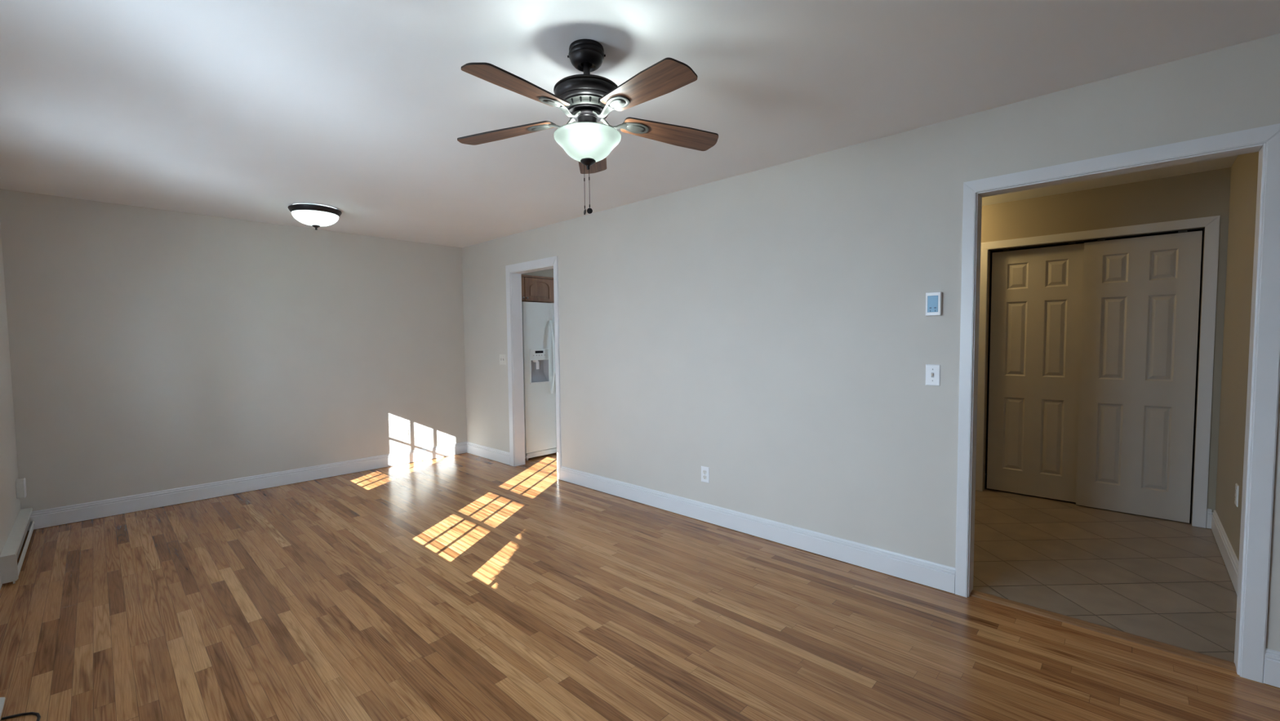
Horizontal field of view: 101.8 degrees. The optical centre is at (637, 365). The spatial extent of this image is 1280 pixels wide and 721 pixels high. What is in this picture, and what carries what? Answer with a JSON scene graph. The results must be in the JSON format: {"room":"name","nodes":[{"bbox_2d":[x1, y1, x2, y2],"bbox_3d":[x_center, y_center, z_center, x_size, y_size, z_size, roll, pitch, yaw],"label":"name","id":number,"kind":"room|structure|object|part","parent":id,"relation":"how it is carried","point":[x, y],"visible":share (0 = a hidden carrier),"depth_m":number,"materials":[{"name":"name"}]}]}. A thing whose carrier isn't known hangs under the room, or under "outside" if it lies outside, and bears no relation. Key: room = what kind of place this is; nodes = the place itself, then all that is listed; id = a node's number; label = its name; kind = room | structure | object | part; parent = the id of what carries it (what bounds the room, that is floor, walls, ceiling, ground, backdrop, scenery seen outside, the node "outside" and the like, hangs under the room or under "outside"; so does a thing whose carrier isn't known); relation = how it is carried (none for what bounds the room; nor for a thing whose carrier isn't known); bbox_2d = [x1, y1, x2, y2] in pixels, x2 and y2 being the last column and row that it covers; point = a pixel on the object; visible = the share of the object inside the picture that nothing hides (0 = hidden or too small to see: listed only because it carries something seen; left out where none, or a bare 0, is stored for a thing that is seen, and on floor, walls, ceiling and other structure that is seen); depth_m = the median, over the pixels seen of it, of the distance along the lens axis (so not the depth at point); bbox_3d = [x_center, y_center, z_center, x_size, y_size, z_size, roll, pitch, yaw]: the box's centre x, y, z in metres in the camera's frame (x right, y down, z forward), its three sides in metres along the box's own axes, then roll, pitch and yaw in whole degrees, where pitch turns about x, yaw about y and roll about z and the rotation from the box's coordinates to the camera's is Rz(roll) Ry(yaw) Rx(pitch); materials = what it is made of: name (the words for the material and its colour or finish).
{"room":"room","nodes":[
{"label":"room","id":0,"kind":"room"},
{"bbox_2d":[0,222,20,589],"bbox_3d":[-1.598,0.094,0.919,7.974,2.440,0.070,2,4,44],"label":"wall","id":1,"kind":"structure","parent":0,"point":[10,505],"depth_m":3.41,"materials":[{"name":"paint"}]},
{"bbox_2d":[0,507,34,584],"bbox_3d":[-3.966,1.134,3.341,1.229,0.168,0.062,2,4,44],"label":"baseboard heater","id":2,"kind":"object","parent":1,"relation":"attached to","point":[10,571],"visible":1,"depth_m":3.11,"materials":[{"name":"metal"}]},
{"bbox_3d":[-3.950,1.169,3.364,1.223,0.040,0.008,2,4,44],"label":"panel","id":3,"kind":"part","parent":2,"relation":"part of","materials":[{"name":"metal"}]},
{"bbox_2d":[15,477,26,498],"bbox_3d":[-4.306,0.861,3.637,0.072,0.128,0.042,2,4,44],"label":"wall outlet","id":4,"kind":"object","parent":1,"relation":"attached to","point":[20,484],"visible":1,"depth_m":3.62,"materials":[{"name":"plastic"}]},
{"bbox_3d":[-4.294,0.860,3.650,0.072,0.128,0.006,2,4,44],"label":"plate","id":5,"kind":"part","parent":4,"relation":"part of","materials":[{"name":"white plastic"}]},
{"bbox_2d":[0,188,466,511],"bbox_3d":[-3.299,-0.092,4.977,0.100,2.440,3.690,2,4,44],"label":"wall","id":6,"kind":"structure","parent":0,"point":[152,349],"depth_m":4.49,"materials":[{"name":"paint"}]},
{"bbox_2d":[27,441,466,530],"bbox_3d":[-3.239,1.058,5.002,0.016,0.132,3.470,2,4,44],"label":"baseboard","id":7,"kind":"structure","parent":6,"relation":"attached to","point":[42,518],"depth_m":4.57,"materials":[{"name":"paint"}]},
{"bbox_2d":[401,426,408,437],"bbox_3d":[-2.548,0.732,5.716,0.008,0.116,0.072,2,4,44],"label":"wall outlet","id":8,"kind":"object","parent":6,"relation":"attached to","point":[405,428],"visible":1,"depth_m":5.71,"materials":[{"name":"white plastic"}]},
{"bbox_2d":[521,268,553,277],"bbox_3d":[-0.663,-1.275,7.045,0.440,0.340,3.041,2,4,44],"label":"wall","id":9,"kind":"structure","parent":0,"point":[548,273],"depth_m":6.25,"materials":[{"name":"paint"}]},
{"bbox_2d":[0,452,1279,720],"bbox_3d":[0.544,1.194,3.494,8.174,0.060,6.711,2,4,44],"label":"floor","id":10,"kind":"structure","parent":0,"point":[466,586],"depth_m":2.53,"materials":[{"name":"brown wood"}]},
{"bbox_2d":[0,697,5,719],"bbox_3d":[-2.158,1.278,1.684,0.775,0.011,0.086,2,4,44],"label":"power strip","id":11,"kind":"object","parent":10,"relation":"on","point":[2,699],"visible":1,"depth_m":1.94,"materials":[{"name":"plastic"}]},
{"bbox_2d":[0,711,40,720],"bbox_3d":[-2.125,1.273,1.784,0.352,0.008,0.098,2,4,44],"label":"power cord","id":12,"kind":"object","parent":10,"relation":"on","point":[37,714],"visible":1,"depth_m":1.88,"materials":[{"name":"rubber"}]},
{"bbox_2d":[521,301,556,460],"bbox_3d":[-1.159,0.158,6.271,0.771,1.765,0.888,2,4,44],"label":"refrigerator","id":13,"kind":"object","parent":10,"relation":"on","point":[538,317],"visible":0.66,"depth_m":5.88,"materials":[{"name":"metal"}]},
{"bbox_3d":[-1.098,-0.120,5.863,0.012,0.125,0.260,2,4,44],"label":"dispenser panel","id":14,"kind":"part","parent":13,"relation":"part of","materials":[{"name":"plastic"}]},
{"bbox_3d":[-1.094,0.074,5.872,0.016,0.264,0.270,2,4,44],"label":"dispenser frame","id":15,"kind":"part","parent":13,"relation":"part of","materials":[{"name":"plastic"}]},
{"bbox_3d":[-0.965,-0.089,5.960,0.074,0.841,0.030,2,4,44],"label":"handle","id":16,"kind":"part","parent":13,"relation":"part of","materials":[{"name":"plastic"}]},
{"bbox_3d":[-0.811,0.113,6.229,0.070,1.677,0.464,2,4,44],"label":"fridge door","id":17,"kind":"part","parent":13,"relation":"part of","materials":[{"name":"metal"}]},
{"bbox_2d":[0,0,1279,247],"bbox_3d":[0.527,-1.296,3.232,7.974,0.060,6.526,2,4,44],"label":"ceiling","id":18,"kind":"structure","parent":0,"point":[252,110],"depth_m":2.26,"materials":[{"name":"paint"}]},
{"bbox_2d":[288,204,342,230],"bbox_3d":[-2.642,-1.199,4.277,0.378,0.173,0.378,2,4,44],"label":"flush light","id":19,"kind":"object","parent":18,"relation":"attached to","point":[315,215],"visible":1,"depth_m":4.17,"materials":[{"name":"white glass"}]},
{"bbox_2d":[457,39,718,214],"bbox_3d":[-0.184,-0.884,1.949,1.040,0.618,1.044,2,4,44],"label":"ceiling fan","id":20,"kind":"object","parent":18,"relation":"hanging from","point":[587,99],"visible":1,"depth_m":1.90,"materials":[{"name":"brown wood"}]},
{"bbox_3d":[-0.521,-0.921,2.071,0.406,0.050,0.128,0,3,16],"label":"blade","id":21,"kind":"part","parent":20,"relation":"part of","materials":[{"name":"brown wood"}]},
{"bbox_3d":[-0.380,-0.904,1.691,0.128,0.050,0.406,1,3,34],"label":"blade","id":22,"kind":"part","parent":20,"relation":"part of","materials":[{"name":"brown wood"}]},
{"bbox_3d":[-0.188,-0.825,1.982,0.255,0.088,0.255,2,4,44],"label":"lamp shade","id":23,"kind":"part","parent":20,"relation":"part of","materials":[{"name":"white glass"}]},
{"bbox_3d":[-0.202,-0.937,2.321,0.128,0.050,0.406,-1,3,-2],"label":"blade","id":24,"kind":"part","parent":20,"relation":"part of","materials":[{"name":"brown wood"}]},
{"bbox_3d":[0.025,-0.909,1.706,0.128,0.050,0.406,-3,4,-38],"label":"blade","id":25,"kind":"part","parent":20,"relation":"part of","materials":[{"name":"brown wood"}]},
{"bbox_3d":[0.135,-0.929,2.096,0.406,0.050,0.128,-2,3,-20],"label":"blade","id":26,"kind":"part","parent":20,"relation":"part of","materials":[{"name":"brown wood"}]},
{"bbox_2d":[462,33,1279,651],"bbox_3d":[0.823,-0.061,3.518,7.874,2.440,0.100,2,4,44],"label":"wall","id":27,"kind":"structure","parent":0,"point":[768,330],"depth_m":3.20,"materials":[{"name":"paint"}]},
{"bbox_2d":[466,441,510,465],"bbox_3d":[-1.701,0.997,5.919,0.936,0.132,0.016,2,4,44],"label":"baseboard","id":28,"kind":"structure","parent":27,"relation":"attached to","point":[502,456],"depth_m":5.89,"materials":[{"name":"paint"}]},
{"bbox_2d":[499,354,506,364],"bbox_3d":[-1.457,-0.060,5.622,0.120,0.112,0.016,2,4,44],"label":"light switch","id":29,"kind":"object","parent":27,"relation":"attached to","point":[502,357],"visible":1,"depth_m":5.62,"materials":[{"name":"beige plastic"}]},
{"bbox_2d":[511,265,553,466],"bbox_3d":[-1.000,0.056,5.287,0.769,2.065,0.126,2,4,44],"label":"trim","id":30,"kind":"structure","parent":27,"relation":"attached to","point":[516,277],"depth_m":5.53,"materials":[{"name":"paint"}]},
{"bbox_2d":[505,255,561,479],"bbox_3d":[-1.056,0.026,5.243,0.877,2.130,0.016,2,4,44],"label":"trim","id":31,"kind":"structure","parent":27,"relation":"attached to","point":[553,260],"depth_m":5.12,"materials":[{"name":"paint"}]},
{"bbox_2d":[701,466,709,483],"bbox_3d":[0.497,0.801,3.807,0.072,0.116,0.008,2,4,44],"label":"wall outlet","id":32,"kind":"object","parent":27,"relation":"attached to","point":[704,470],"visible":1,"depth_m":3.80,"materials":[{"name":"white plastic"}]},
{"bbox_2d":[560,466,955,593],"bbox_3d":[0.464,1.079,3.850,3.300,0.132,0.016,2,4,44],"label":"baseboard","id":33,"kind":"structure","parent":27,"relation":"attached to","point":[928,573],"depth_m":3.36,"materials":[{"name":"paint"}]},
{"bbox_2d":[924,364,940,386],"bbox_3d":[1.557,0.052,2.741,0.070,0.112,0.016,2,4,44],"label":"light switch","id":34,"kind":"object","parent":27,"relation":"attached to","point":[932,371],"visible":1,"depth_m":2.74,"materials":[{"name":"white plastic"}]},
{"bbox_2d":[924,291,942,315],"bbox_3d":[1.550,-0.319,2.719,0.072,0.122,0.025,2,4,44],"label":"thermostat","id":35,"kind":"object","parent":27,"relation":"attached to","point":[933,300],"visible":1,"depth_m":2.71,"materials":[{"name":"white plastic"}]},
{"bbox_2d":[955,123,1279,683],"bbox_3d":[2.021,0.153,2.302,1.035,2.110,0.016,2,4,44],"label":"trim","id":36,"kind":"structure","parent":27,"relation":"attached to","point":[1267,362],"depth_m":2.00,"materials":[{"name":"paint"}]},
{"bbox_2d":[1263,648,1279,687],"bbox_3d":[3.022,1.175,1.405,1.708,0.132,0.016,2,4,44],"label":"baseboard","id":37,"kind":"structure","parent":27,"relation":"attached to","point":[1272,662],"depth_m":1.98,"materials":[{"name":"paint"}]},
{"bbox_2d":[985,229,1204,502],"bbox_3d":[3.208,-0.171,5.212,3.428,2.440,0.060,2,4,44],"label":"door frame","id":38,"kind":"structure","parent":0,"point":[991,253],"depth_m":4.74,"materials":[{"name":"paint"}]},
{"bbox_2d":[969,589,1235,671],"bbox_3d":[2.075,1.198,2.404,0.908,0.011,0.070,2,4,44],"label":"threshold","id":39,"kind":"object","parent":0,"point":[1219,662],"depth_m":2.33,"materials":[{"name":"brown wood"}]},
{"bbox_2d":[981,167,1231,527],"bbox_3d":[2.706,-0.143,4.760,3.528,2.440,0.090,2,4,44],"label":"wall","id":40,"kind":"structure","parent":0,"point":[1206,193],"depth_m":3.75,"materials":[{"name":"paint"}]},
{"bbox_2d":[986,242,1084,502],"bbox_3d":[3.274,0.057,4.288,0.613,2.053,0.034,2,4,44],"label":"door","id":41,"kind":"structure","parent":40,"relation":"in","point":[1037,293],"depth_m":4.27,"materials":[{"name":"paint"}]},
{"bbox_2d":[988,226,1204,252],"bbox_3d":[3.466,-0.974,4.019,1.240,0.034,0.105,2,4,44],"label":"trim","id":42,"kind":"structure","parent":40,"relation":"attached to","point":[1203,228],"depth_m":3.94,"materials":[{"name":"metal"}]},
{"bbox_2d":[975,215,1220,528],"bbox_3d":[3.421,0.042,4.012,1.372,2.130,0.016,2,4,44],"label":"trim","id":43,"kind":"structure","parent":40,"relation":"attached to","point":[1211,224],"depth_m":3.60,"materials":[{"name":"paint"}]},
{"bbox_2d":[1075,230,1202,523],"bbox_3d":[3.678,0.078,3.845,0.615,2.058,0.034,2,4,44],"label":"door","id":44,"kind":"structure","parent":40,"relation":"in","point":[1140,295],"depth_m":3.81,"materials":[{"name":"paint"}]},
{"bbox_2d":[1206,508,1212,528],"bbox_3d":[3.936,1.056,3.580,0.022,0.132,0.016,2,4,44],"label":"baseboard","id":45,"kind":"structure","parent":40,"relation":"attached to","point":[1209,512],"depth_m":3.58,"materials":[{"name":"paint"}]},
{"bbox_2d":[1215,151,1258,561],"bbox_3d":[3.517,-0.062,2.985,0.100,2.440,2.856,2,4,44],"label":"wall","id":46,"kind":"structure","parent":0,"point":[1244,170],"depth_m":3.03,"materials":[{"name":"paint"}]},
{"bbox_2d":[1211,509,1239,595],"bbox_3d":[3.229,1.102,2.814,0.016,0.132,2.098,2,4,44],"label":"baseboard","id":47,"kind":"structure","parent":46,"relation":"attached to","point":[1229,557],"depth_m":3.03,"materials":[{"name":"paint"}]},
{"bbox_2d":[1234,483,1239,506],"bbox_3d":[3.287,0.712,2.854,0.008,0.116,0.072,2,4,44],"label":"wall outlet","id":48,"kind":"object","parent":46,"relation":"attached to","point":[1237,486],"visible":1,"depth_m":2.83,"materials":[{"name":"white plastic"}]},
{"bbox_3d":[-0.847,-0.234,7.284,0.100,2.440,3.041,2,4,44],"label":"wall","id":49,"kind":"structure","parent":0,"visible":0},
{"bbox_2d":[521,274,554,302],"bbox_3d":[-1.422,-0.903,6.224,0.494,0.301,0.768,2,4,44],"label":"upper cabinet","id":50,"kind":"object","parent":49,"relation":"attached to","point":[534,288],"visible":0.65,"depth_m":6.16,"materials":[{"name":"brown wood"}]},
{"bbox_3d":[-1.420,-0.877,5.918,0.024,0.267,0.312,2,4,44],"label":"door","id":51,"kind":"part","parent":50,"relation":"part of","materials":[{"name":"brown wood"}]}
]}

